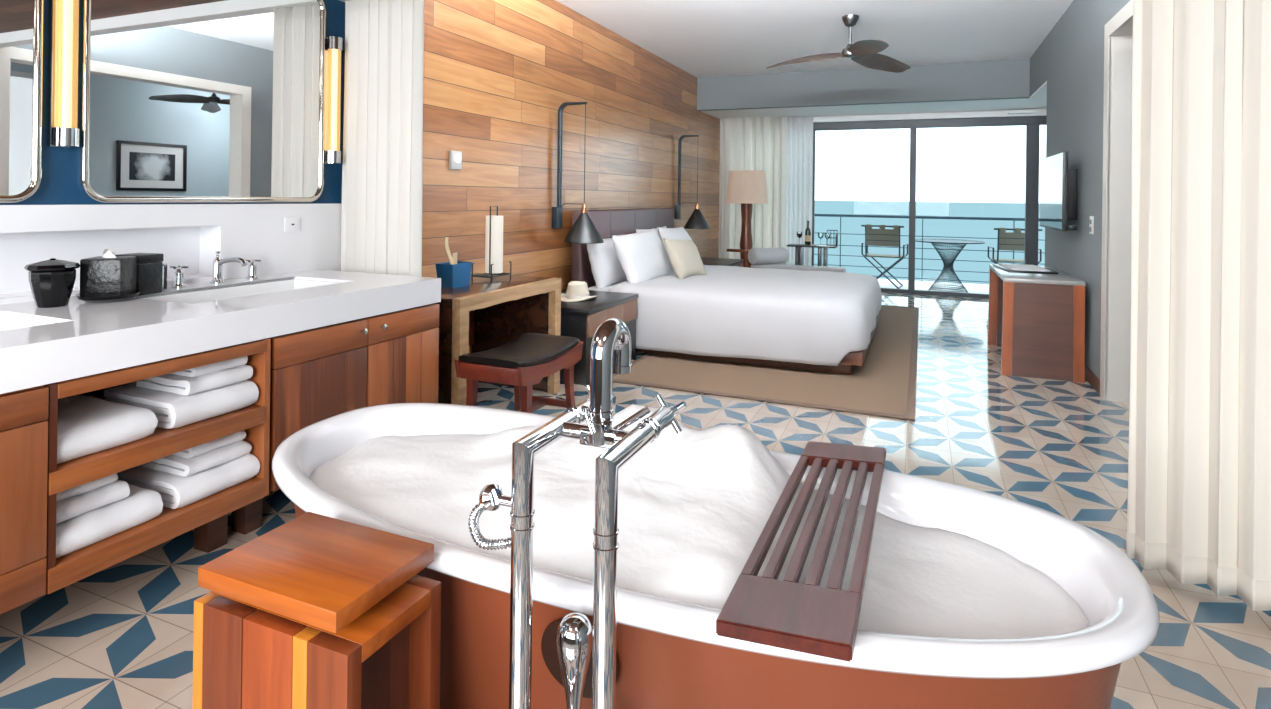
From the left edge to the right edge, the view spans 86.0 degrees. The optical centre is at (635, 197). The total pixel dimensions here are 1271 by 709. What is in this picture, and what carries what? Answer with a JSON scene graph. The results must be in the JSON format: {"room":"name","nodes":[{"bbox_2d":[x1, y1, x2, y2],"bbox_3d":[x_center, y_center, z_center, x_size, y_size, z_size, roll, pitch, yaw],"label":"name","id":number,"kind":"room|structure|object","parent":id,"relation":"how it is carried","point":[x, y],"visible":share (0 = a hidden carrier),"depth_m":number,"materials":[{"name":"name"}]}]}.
{"room":"hotel room","nodes":[
{"label":"hotel room","id":0,"kind":"room"},
{"bbox_2d":[0,0,344,204],"bbox_3d":[-2.577,-0.212,1.618,0.250,2.850,4.580,1,0,23],"label":"wall","id":1,"kind":"structure","parent":0,"point":[60,184],"depth_m":2.52,"materials":[{"name":"blue paint"}]},
{"bbox_2d":[0,0,43,202],"bbox_3d":[-2.299,-0.517,1.889,0.044,1.067,1.102,1,0,23],"label":"wall mirror","id":2,"kind":"object","parent":1,"relation":"attached to","point":[21,21],"visible":1,"depth_m":2.34,"materials":[{"name":"silver metal"}]},
{"bbox_2d":[0,385,48,614],"bbox_3d":[-1.990,0.750,1.586,0.799,0.540,0.687,1,0,23],"label":"vanity cabinet","id":3,"kind":"object","parent":1,"relation":"attached to","point":[24,412],"visible":0.99,"depth_m":1.71,"materials":[{"name":"brown wood"}]},
{"bbox_2d":[0,269,440,393],"bbox_3d":[-1.711,0.423,2.301,0.790,0.111,2.258,1,0,23],"label":"countertop","id":4,"kind":"structure","parent":3,"relation":"on","point":[89,338],"depth_m":2.19,"materials":[{"name":"white stone"}]},
{"bbox_2d":[0,315,59,330],"bbox_3d":[-1.988,0.419,1.773,0.368,0.087,0.728,1,0,23],"label":"sink basin","id":5,"kind":"object","parent":4,"relation":"in","point":[7,322],"visible":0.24,"depth_m":2.13,"materials":[{"name":"white ceramic"}]},
{"bbox_2d":[24,258,79,307],"bbox_3d":[-1.951,0.284,2.282,0.144,0.161,0.144,1,0,23],"label":"lidded jar","id":6,"kind":"object","parent":4,"relation":"on","point":[51,281],"visible":1,"depth_m":2.24,"materials":[{"name":"black ceramic"}]},
{"bbox_2d":[75,249,140,302],"bbox_3d":[-1.867,0.274,2.417,0.184,0.183,0.184,1,0,23],"label":"tissue box","id":7,"kind":"object","parent":4,"relation":"on","point":[108,277],"visible":1,"depth_m":2.36,"materials":[{"name":"black ceramic"}]},
{"bbox_2d":[115,253,163,295],"bbox_3d":[-1.882,0.290,2.587,0.129,0.150,0.121,1,0,23],"label":"box","id":8,"kind":"object","parent":4,"relation":"on","point":[148,265],"visible":0.69,"depth_m":2.57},
{"bbox_2d":[162,263,167,289],"bbox_3d":[-1.895,0.301,2.697,0.074,0.128,0.074,1,0,23],"label":"glass canister","id":9,"kind":"object","parent":4,"relation":"on","point":[164,287],"visible":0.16,"depth_m":2.70,"materials":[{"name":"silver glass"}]},
{"bbox_2d":[170,251,260,287],"bbox_3d":[-1.724,0.299,2.895,0.207,0.137,0.393,1,0,23],"label":"faucet","id":10,"kind":"object","parent":4,"relation":"on","point":[218,263],"visible":1,"depth_m":2.90,"materials":[{"name":"silver metal"}]},
{"bbox_2d":[139,279,339,303],"bbox_3d":[-1.567,0.425,2.773,0.368,0.087,0.738,1,0,23],"label":"sink basin","id":11,"kind":"object","parent":4,"relation":"in","point":[201,296],"visible":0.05,"depth_m":2.91,"materials":[{"name":"white ceramic"}]},
{"bbox_2d":[47,0,79,147],"bbox_3d":[-2.040,-0.508,2.442,0.091,0.655,0.072,1,0,23],"label":"sconce","id":12,"kind":"object","parent":1,"relation":"attached to","point":[62,131],"visible":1,"depth_m":2.42,"materials":[{"name":"yellow glass"}]},
{"bbox_2d":[0,203,341,304],"bbox_3d":[-2.107,0.244,2.567,0.150,0.436,2.440,1,0,23],"label":"backsplash","id":13,"kind":"structure","parent":1,"relation":"attached to","point":[190,235],"depth_m":2.92,"materials":[{"name":"white stone"}]},
{"bbox_2d":[284,217,299,231],"bbox_3d":[-1.688,0.134,3.357,0.006,0.070,0.090,1,0,23],"label":"wall outlet","id":14,"kind":"object","parent":13,"relation":"attached to","point":[291,224],"visible":1,"depth_m":3.35,"materials":[{"name":"white plastic"}]},
{"bbox_2d":[80,0,325,202],"bbox_3d":[-1.825,-0.511,3.013,0.044,1.067,1.102,1,0,23],"label":"wall mirror","id":15,"kind":"object","parent":1,"relation":"attached to","point":[182,100],"visible":1,"depth_m":2.93,"materials":[{"name":"silver metal"}]},
{"bbox_2d":[324,36,342,163],"bbox_3d":[-1.574,-0.502,3.548,0.091,0.655,0.072,1,0,23],"label":"sconce","id":16,"kind":"object","parent":1,"relation":"attached to","point":[333,47],"visible":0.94,"depth_m":3.52,"materials":[{"name":"yellow glass"}]},
{"bbox_2d":[422,0,719,352],"bbox_3d":[-0.239,-0.183,7.003,0.300,2.850,7.160,1,0,23],"label":"wall","id":17,"kind":"structure","parent":0,"point":[498,74],"depth_m":5.42,"materials":[{"name":"brown wood"}]},
{"bbox_2d":[449,151,461,168],"bbox_3d":[-1.150,-0.239,4.391,0.045,0.116,0.110,1,0,23],"label":"light switch","id":18,"kind":"object","parent":17,"relation":"attached to","point":[455,157],"visible":1,"depth_m":4.37,"materials":[{"name":"white plastic"}]},
{"bbox_2d":[552,102,602,243],"bbox_3d":[-0.463,-0.206,5.523,0.434,1.138,0.320,1,0,23],"label":"pendant","id":19,"kind":"object","parent":17,"relation":"attached to","point":[583,231],"visible":1,"depth_m":5.50,"materials":[{"name":"black metal"}]},
{"bbox_2d":[674,135,709,228],"bbox_3d":[0.698,-0.191,8.279,0.434,1.138,0.320,1,0,23],"label":"pendant","id":20,"kind":"object","parent":17,"relation":"attached to","point":[696,220],"visible":1,"depth_m":8.25,"materials":[{"name":"black metal"}]},
{"bbox_2d":[0,279,1270,708],"bbox_3d":[1.884,1.394,4.516,9.000,0.250,13.400,1,0,23],"label":"floor","id":21,"kind":"structure","parent":0,"point":[119,636],"depth_m":2.69,"materials":[{"name":"tile"}]},
{"bbox_2d":[44,338,270,593],"bbox_3d":[-1.743,0.853,2.209,0.772,0.740,0.648,1,0,23],"label":"open shelf unit","id":22,"kind":"object","parent":21,"relation":"on","point":[208,516],"visible":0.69,"depth_m":2.03,"materials":[{"name":"brown wood"}]},
{"bbox_2d":[57,395,157,463],"bbox_3d":[-1.642,0.665,1.978,0.377,0.092,0.263,1,0,23],"label":"folded towel","id":23,"kind":"object","parent":22,"relation":"on","point":[86,425],"visible":0.73,"depth_m":1.94,"materials":[{"name":"white fabric"}]},
{"bbox_2d":[56,484,162,557],"bbox_3d":[-1.632,0.917,1.983,0.358,0.088,0.283,1,0,23],"label":"folded towel","id":24,"kind":"object","parent":22,"relation":"on","point":[142,505],"visible":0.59,"depth_m":1.92,"materials":[{"name":"white fabric"}]},
{"bbox_2d":[56,480,129,523],"bbox_3d":[-1.622,0.851,1.942,0.245,0.053,0.198,1,0,23],"label":"folded towel","id":25,"kind":"object","parent":24,"relation":"on","point":[69,508],"visible":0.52,"depth_m":1.91,"materials":[{"name":"white fabric"}]},
{"bbox_2d":[56,473,117,502],"bbox_3d":[-1.631,0.805,1.948,0.224,0.043,0.165,1,0,23],"label":"folded towel","id":26,"kind":"object","parent":25,"relation":"on","point":[90,486],"visible":0.31,"depth_m":1.90,"materials":[{"name":"white fabric"}]},
{"bbox_2d":[104,380,258,428],"bbox_3d":[-1.505,0.667,2.273,0.361,0.092,0.290,1,0,23],"label":"folded towel","id":27,"kind":"object","parent":22,"relation":"on","point":[171,410],"visible":0.73,"depth_m":2.17,"materials":[{"name":"white fabric"}]},
{"bbox_2d":[137,365,252,394],"bbox_3d":[-1.467,0.595,2.279,0.263,0.052,0.222,1,0,23],"label":"folded towel","id":28,"kind":"object","parent":27,"relation":"on","point":[178,384],"visible":0.72,"depth_m":2.20,"materials":[{"name":"white fabric"}]},
{"bbox_2d":[169,356,247,376],"bbox_3d":[-1.458,0.550,2.286,0.214,0.045,0.186,1,0,23],"label":"folded towel","id":29,"kind":"object","parent":28,"relation":"on","point":[206,369],"visible":0.41,"depth_m":2.22,"materials":[{"name":"white fabric"}]},
{"bbox_2d":[116,453,259,508],"bbox_3d":[-1.504,0.921,2.284,0.359,0.085,0.279,1,0,23],"label":"folded towel","id":30,"kind":"object","parent":22,"relation":"on","point":[176,491],"visible":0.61,"depth_m":2.18,"materials":[{"name":"white fabric"}]},
{"bbox_2d":[140,440,251,476],"bbox_3d":[-1.473,0.856,2.287,0.254,0.050,0.222,1,0,23],"label":"folded towel","id":31,"kind":"object","parent":30,"relation":"on","point":[173,464],"visible":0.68,"depth_m":2.20,"materials":[{"name":"white fabric"}]},
{"bbox_2d":[173,430,245,457],"bbox_3d":[-1.465,0.810,2.292,0.203,0.045,0.189,1,0,23],"label":"folded towel","id":32,"kind":"object","parent":31,"relation":"on","point":[201,449],"visible":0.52,"depth_m":2.23,"materials":[{"name":"white fabric"}]},
{"bbox_2d":[193,512,440,708],"bbox_3d":[-0.530,0.924,1.157,0.334,0.628,0.225,1,0,23],"label":"wooden stool","id":33,"kind":"object","parent":21,"relation":"on","point":[314,611],"visible":1,"depth_m":1.10,"materials":[{"name":"brown wood"}]},
{"bbox_2d":[231,303,438,534],"bbox_3d":[-1.429,0.857,2.920,0.799,0.740,0.874,1,0,23],"label":"vanity cabinet","id":34,"kind":"object","parent":21,"relation":"on","point":[318,374],"visible":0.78,"depth_m":2.67,"materials":[{"name":"brown wood"}]},
{"bbox_2d":[435,273,560,404],"bbox_3d":[-0.978,0.871,4.004,0.650,0.724,1.030,1,0,23],"label":"writing desk","id":35,"kind":"object","parent":21,"relation":"on","point":[484,314],"visible":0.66,"depth_m":4.17,"materials":[{"name":"brown wood"}]},
{"bbox_2d":[435,237,471,287],"bbox_3d":[-1.041,0.367,3.903,0.120,0.285,0.190,1,0,23],"label":"caddy","id":36,"kind":"object","parent":35,"relation":"on","point":[452,275],"visible":0.98,"depth_m":3.84,"materials":[{"name":"leather"}]},
{"bbox_2d":[452,252,456,263],"bbox_3d":[-1.043,0.405,3.931,0.027,0.170,0.068,1,0,23],"label":"note card","id":37,"kind":"object","parent":36,"relation":"in","point":[454,255],"visible":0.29,"depth_m":3.93,"materials":[{"name":"beige paper"}]},
{"bbox_2d":[472,206,511,280],"bbox_3d":[-0.904,0.282,4.304,0.149,0.458,0.224,1,0,23],"label":"lantern","id":38,"kind":"object","parent":35,"relation":"on","point":[494,223],"visible":1,"depth_m":4.28,"materials":[{"name":"paper"}]},
{"bbox_2d":[454,333,582,412],"bbox_3d":[-0.571,0.991,3.436,0.383,0.495,0.620,1,0,23],"label":"bench","id":39,"kind":"object","parent":21,"relation":"on","point":[522,362],"visible":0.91,"depth_m":3.30,"materials":[{"name":"brown wood"}]},
{"bbox_2d":[459,333,579,367],"bbox_3d":[-0.568,0.779,3.436,0.344,0.071,0.596,1,0,23],"label":"cushion","id":40,"kind":"object","parent":39,"relation":"on","point":[529,350],"depth_m":3.38,"materials":[{"name":"black leather"}]},
{"bbox_2d":[468,318,686,708],"bbox_3d":[-0.081,0.720,1.093,0.261,1.048,0.310,1,0,23],"label":"tub filler","id":41,"kind":"object","parent":21,"relation":"on","point":[610,350],"visible":1,"depth_m":1.00,"materials":[{"name":"silver metal"}]},
{"bbox_2d":[479,484,510,510],"bbox_3d":[-0.204,0.449,1.015,0.055,0.037,0.038,1,0,23],"label":"outlet","id":42,"kind":"object","parent":41,"relation":"attached to","point":[491,497],"depth_m":1.01,"materials":[{"name":"silver metal"}]},
{"bbox_2d":[560,290,637,384],"bbox_3d":[-0.414,0.990,4.995,0.584,0.500,0.855,1,0,23],"label":"nightstand","id":43,"kind":"object","parent":21,"relation":"on","point":[581,319],"visible":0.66,"depth_m":4.61,"materials":[{"name":"black paint"}]},
{"bbox_2d":[561,281,596,301],"bbox_3d":[-0.422,0.677,4.970,0.273,0.122,0.334,1,0,23],"label":"straw hat","id":44,"kind":"object","parent":43,"relation":"on","point":[577,291],"visible":0.96,"depth_m":4.89,"materials":[{"name":"beige wicker"}]},
{"bbox_2d":[272,403,1159,708],"bbox_3d":[-0.036,0.945,1.507,1.950,0.600,0.782,1,0,23],"label":"bathtub","id":45,"kind":"object","parent":21,"relation":"on","point":[670,654],"visible":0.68,"depth_m":1.14,"materials":[{"name":"white ceramic"}]},
{"bbox_2d":[309,404,1089,637],"bbox_3d":[-0.032,0.639,1.507,1.798,0.233,0.630,1,0,23],"label":"foam","id":46,"kind":"object","parent":45,"relation":"on","point":[694,506],"visible":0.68,"depth_m":1.40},
{"bbox_2d":[716,441,885,661],"bbox_3d":[0.373,0.636,1.355,0.196,0.024,0.848,1,0,23],"label":"caddy","id":47,"kind":"object","parent":45,"relation":"on","point":[808,617],"visible":1,"depth_m":1.15,"materials":[{"name":"brown wood"}]},
{"bbox_2d":[701,257,743,266],"bbox_3d":[0.900,1.006,8.117,0.584,0.500,0.830,1,0,23],"label":"nightstand","id":48,"kind":"object","parent":21,"relation":"on","point":[706,261],"visible":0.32,"depth_m":8.09,"materials":[{"name":"black paint"}]},
{"bbox_2d":[726,170,767,267],"bbox_3d":[1.506,0.453,9.259,0.566,1.622,0.566,1,0,23],"label":"floor lamp","id":49,"kind":"object","parent":21,"relation":"on","point":[748,188],"visible":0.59,"depth_m":9.08,"materials":[{"name":"beige fabric"}]},
{"bbox_2d":[613,305,918,420],"bbox_3d":[1.523,1.258,6.250,1.965,0.012,4.385,1,0,23],"label":"jute rug","id":50,"kind":"object","parent":21,"relation":"on","point":[885,384],"visible":0.54,"depth_m":4.68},
{"bbox_2d":[571,208,879,374],"bbox_3d":[0.962,0.686,6.275,2.340,1.117,2.400,1,0,23],"label":"bed","id":51,"kind":"object","parent":50,"relation":"on","point":[608,222],"visible":0.17,"depth_m":5.77,"materials":[{"name":"brown wood"}]},
{"bbox_2d":[587,238,627,288],"bbox_3d":[-0.200,0.572,5.962,0.216,0.452,0.820,1,0,23],"label":"bed pillow","id":52,"kind":"object","parent":51,"relation":"on","point":[606,268],"visible":0.57,"depth_m":5.68,"materials":[{"name":"white fabric"}]},
{"bbox_2d":[611,228,671,282],"bbox_3d":[0.075,0.540,5.988,0.290,0.503,0.886,1,0,23],"label":"bed pillow","id":53,"kind":"object","parent":51,"relation":"on","point":[642,256],"visible":0.94,"depth_m":5.77,"materials":[{"name":"white fabric"}]},
{"bbox_2d":[635,226,666,233],"bbox_3d":[0.220,0.548,6.957,0.217,0.481,0.860,1,0,23],"label":"bed pillow","id":54,"kind":"object","parent":51,"relation":"on","point":[655,229],"visible":0.03,"depth_m":6.76,"materials":[{"name":"white fabric"}]},
{"bbox_2d":[658,227,691,271],"bbox_3d":[0.442,0.535,6.863,0.293,0.503,0.882,1,0,23],"label":"bed pillow","id":55,"kind":"object","parent":51,"relation":"on","point":[679,233],"visible":0.23,"depth_m":6.60,"materials":[{"name":"white fabric"}]},
{"bbox_2d":[609,265,881,365],"bbox_3d":[1.065,0.951,6.058,2.034,0.491,2.218,1,0,23],"label":"duvet","id":56,"kind":"object","parent":51,"relation":"on","point":[786,315],"visible":0.8,"depth_m":5.09,"materials":[{"name":"white fabric"}]},
{"bbox_2d":[663,238,706,278],"bbox_3d":[0.457,0.569,6.159,0.321,0.414,0.527,1,0,23],"label":"throw cushion","id":57,"kind":"object","parent":56,"relation":"on","point":[684,256],"visible":0.94,"depth_m":6.04,"materials":[{"name":"beige fabric"}]},
{"bbox_2d":[727,249,845,271],"bbox_3d":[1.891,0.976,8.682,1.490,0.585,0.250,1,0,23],"label":"daybed","id":58,"kind":"object","parent":21,"relation":"on","point":[773,266],"visible":0.29,"depth_m":8.55,"materials":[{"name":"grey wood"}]},
{"bbox_2d":[748,247,788,264],"bbox_3d":[1.712,0.755,8.785,0.473,0.212,0.538,1,0,23],"label":"bolster","id":59,"kind":"object","parent":58,"relation":"on","point":[776,255],"visible":1,"depth_m":8.69,"materials":[{"name":"white fabric"}]},
{"bbox_2d":[787,244,837,266],"bbox_3d":[2.325,0.952,8.977,0.620,0.645,0.280,1,0,23],"label":"table","id":60,"kind":"object","parent":21,"relation":"on","point":[799,249],"visible":0.52,"depth_m":8.93,"materials":[{"name":"black paint"}]},
{"bbox_2d":[805,221,810,244],"bbox_3d":[2.268,0.468,8.970,0.078,0.321,0.078,1,0,23],"label":"wine bottle","id":61,"kind":"object","parent":60,"relation":"on","point":[807,231],"visible":0.98,"depth_m":8.94,"materials":[{"name":"black glass"}]},
{"bbox_2d":[827,230,837,245],"bbox_3d":[2.582,0.531,8.947,0.132,0.203,0.104,1,0,23],"label":"wire rack","id":62,"kind":"object","parent":60,"relation":"on","point":[833,237],"visible":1,"depth_m":8.90,"materials":[{"name":"black metal"}]},
{"bbox_2d":[861,224,907,288],"bbox_3d":[3.639,0.852,9.962,0.592,0.913,0.486,1,0,29],"label":"chair","id":63,"kind":"object","parent":21,"relation":"on","point":[881,236],"visible":0.96,"depth_m":9.78,"materials":[{"name":"fabric"}]},
{"bbox_2d":[814,214,1044,281],"bbox_3d":[4.375,0.798,10.415,8.400,1.025,0.060,1,0,23],"label":"balcony railing","id":64,"kind":"object","parent":21,"relation":"on","point":[825,215],"visible":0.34,"depth_m":10.39,"materials":[{"name":"metal"}]},
{"bbox_2d":[915,239,984,292],"bbox_3d":[4.345,0.956,9.472,0.902,0.704,0.902,1,0,23],"label":"table","id":65,"kind":"object","parent":21,"relation":"on","point":[948,265],"visible":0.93,"depth_m":9.41,"materials":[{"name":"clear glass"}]},
{"bbox_2d":[988,228,1042,263],"bbox_3d":[5.220,0.871,9.404,0.592,0.913,0.486,1,0,19],"label":"chair","id":66,"kind":"object","parent":21,"relation":"on","point":[1014,241],"visible":0.56,"depth_m":9.22,"materials":[{"name":"fabric"}]},
{"bbox_2d":[987,264,1085,382],"bbox_3d":[3.101,0.934,5.349,0.512,0.700,1.165,1,0,23],"label":"cabinet","id":67,"kind":"object","parent":21,"relation":"on","point":[1037,320],"visible":0.98,"depth_m":4.83,"materials":[{"name":"orange wood"}]},
{"bbox_2d":[992,264,1057,273],"bbox_3d":[3.150,0.575,5.539,0.400,0.020,0.632,1,0,23],"label":"document tray","id":68,"kind":"object","parent":67,"relation":"on","point":[1022,268],"visible":1,"depth_m":5.40,"materials":[{"name":"black paint"}]},
{"bbox_2d":[556,0,1073,77],"bbox_3d":[1.422,-1.687,5.665,4.385,0.200,5.970,1,0,23],"label":"ceiling","id":69,"kind":"structure","parent":0,"point":[702,38],"depth_m":6.40,"materials":[{"name":"white paint"}]},
{"bbox_2d":[766,14,910,72],"bbox_3d":[1.743,-1.379,5.979,1.243,0.407,1.338,1,0,23],"label":"ceiling fan","id":70,"kind":"object","parent":69,"relation":"hanging from","point":[864,53],"visible":1,"depth_m":6.02,"materials":[{"name":"grey metal"}]},
{"bbox_2d":[697,58,1029,110],"bbox_3d":[2.632,-1.457,8.404,3.875,0.630,0.120,1,0,23],"label":"ceiling beam","id":71,"kind":"structure","parent":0,"point":[1010,78],"depth_m":8.26,"materials":[{"name":"grey paint"}]},
{"bbox_2d":[701,81,1046,118],"bbox_3d":[2.944,-1.443,8.289,4.540,0.650,2.430,1,0,23],"label":"ceiling","id":72,"kind":"structure","parent":0,"point":[1037,100],"depth_m":8.70,"materials":[{"name":"white paint"}]},
{"bbox_2d":[719,116,787,263],"bbox_3d":[1.667,0.053,9.744,0.957,2.394,0.135,1,0,23],"label":"drape","id":73,"kind":"object","parent":72,"relation":"hanging from","point":[747,143],"visible":0.65,"depth_m":9.70,"materials":[{"name":"white fabric"}]},
{"bbox_2d":[786,116,812,265],"bbox_3d":[2.295,0.061,9.607,0.385,2.394,0.066,1,0,23],"label":"curtain","id":74,"kind":"object","parent":72,"relation":"hanging from","point":[799,197],"visible":0.8,"depth_m":9.59,"materials":[{"name":"white fabric"}]},
{"bbox_2d":[719,108,1046,207],"bbox_3d":[3.298,0.077,9.369,4.390,2.420,0.150,1,0,23],"label":"wall","id":75,"kind":"structure","parent":0,"point":[1040,112],"depth_m":9.08,"materials":[{"name":"white paint"}]},
{"bbox_2d":[812,116,1046,298],"bbox_3d":[3.322,0.122,9.310,4.140,2.330,0.100,1,0,23],"label":"sliding door frame","id":76,"kind":"structure","parent":75,"relation":"in","point":[1032,123],"depth_m":8.93,"materials":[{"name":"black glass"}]},
{"bbox_2d":[1007,109,1036,113],"bbox_3d":[4.860,-1.074,8.571,0.320,0.040,0.080,1,0,23],"label":"trim","id":77,"kind":"structure","parent":75,"relation":"attached to","point":[1035,110],"depth_m":8.55,"materials":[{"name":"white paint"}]},
{"bbox_2d":[1030,0,1129,378],"bbox_3d":[2.434,-0.249,2.785,0.150,3.050,10.620,1,0,23],"label":"wall","id":78,"kind":"structure","parent":0,"point":[1070,58],"depth_m":5.07,"materials":[{"name":"grey paint"}]},
{"bbox_2d":[1040,151,1077,230],"bbox_3d":[3.417,-0.042,5.495,0.132,0.590,1.060,1,0,23],"label":"television","id":79,"kind":"object","parent":78,"relation":"attached to","point":[1058,183],"visible":1,"depth_m":5.21,"materials":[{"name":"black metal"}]},
{"bbox_2d":[1089,216,1093,233],"bbox_3d":[3.156,0.192,4.725,0.013,0.125,0.100,1,0,23],"label":"light switch","id":80,"kind":"object","parent":78,"relation":"attached to","point":[1091,223],"visible":1,"depth_m":4.71,"materials":[{"name":"white plastic"}]},
{"bbox_2d":[1085,365,1099,394],"bbox_3d":[3.460,1.244,5.475,0.011,0.090,2.310,1,0,23],"label":"baseboard","id":81,"kind":"structure","parent":78,"relation":"attached to","point":[1091,378],"depth_m":4.61,"materials":[{"name":"brown wood"}]},
{"bbox_2d":[1100,0,1132,402],"bbox_3d":[2.670,0.081,3.332,0.194,2.395,2.255,1,0,23],"label":"trim","id":82,"kind":"structure","parent":78,"relation":"attached to","point":[1116,193],"depth_m":4.29,"materials":[{"name":"white paint"}]},
{"label":"outside","id":83,"kind":"structure","parent":0,"visible":0},
{"bbox_2d":[814,200,1044,284],"bbox_3d":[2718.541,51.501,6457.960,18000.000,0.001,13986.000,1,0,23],"label":"sea","id":84,"kind":"structure","parent":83,"point":[946,228],"depth_m":356.10,"materials":[{"name":"liquid"}]},
{"bbox_3d":[-0.645,-1.461,0.762,4.385,0.705,4.490,1,0,23],"label":"ceiling","id":85,"kind":"structure","parent":0,"visible":0},
{"bbox_3d":[0.197,-1.415,2.893,4.085,0.775,0.088,1,0,23],"label":"trim","id":86,"kind":"structure","parent":85,"relation":"attached to","visible":0},
{"bbox_2d":[341,0,423,276],"bbox_3d":[-1.325,0.079,3.526,0.518,2.246,0.076,1,0,23],"label":"curtain","id":87,"kind":"object","parent":86,"relation":"hanging from","point":[382,162],"visible":0.66,"depth_m":3.52,"materials":[{"name":"white fabric"}]},
{"bbox_2d":[1126,0,1270,610],"bbox_3d":[1.832,0.117,2.148,0.405,2.241,0.253,1,0,23],"label":"curtain","id":88,"kind":"object","parent":86,"relation":"hanging from","point":[1199,500],"visible":1,"depth_m":2.18,"materials":[{"name":"white fabric"}]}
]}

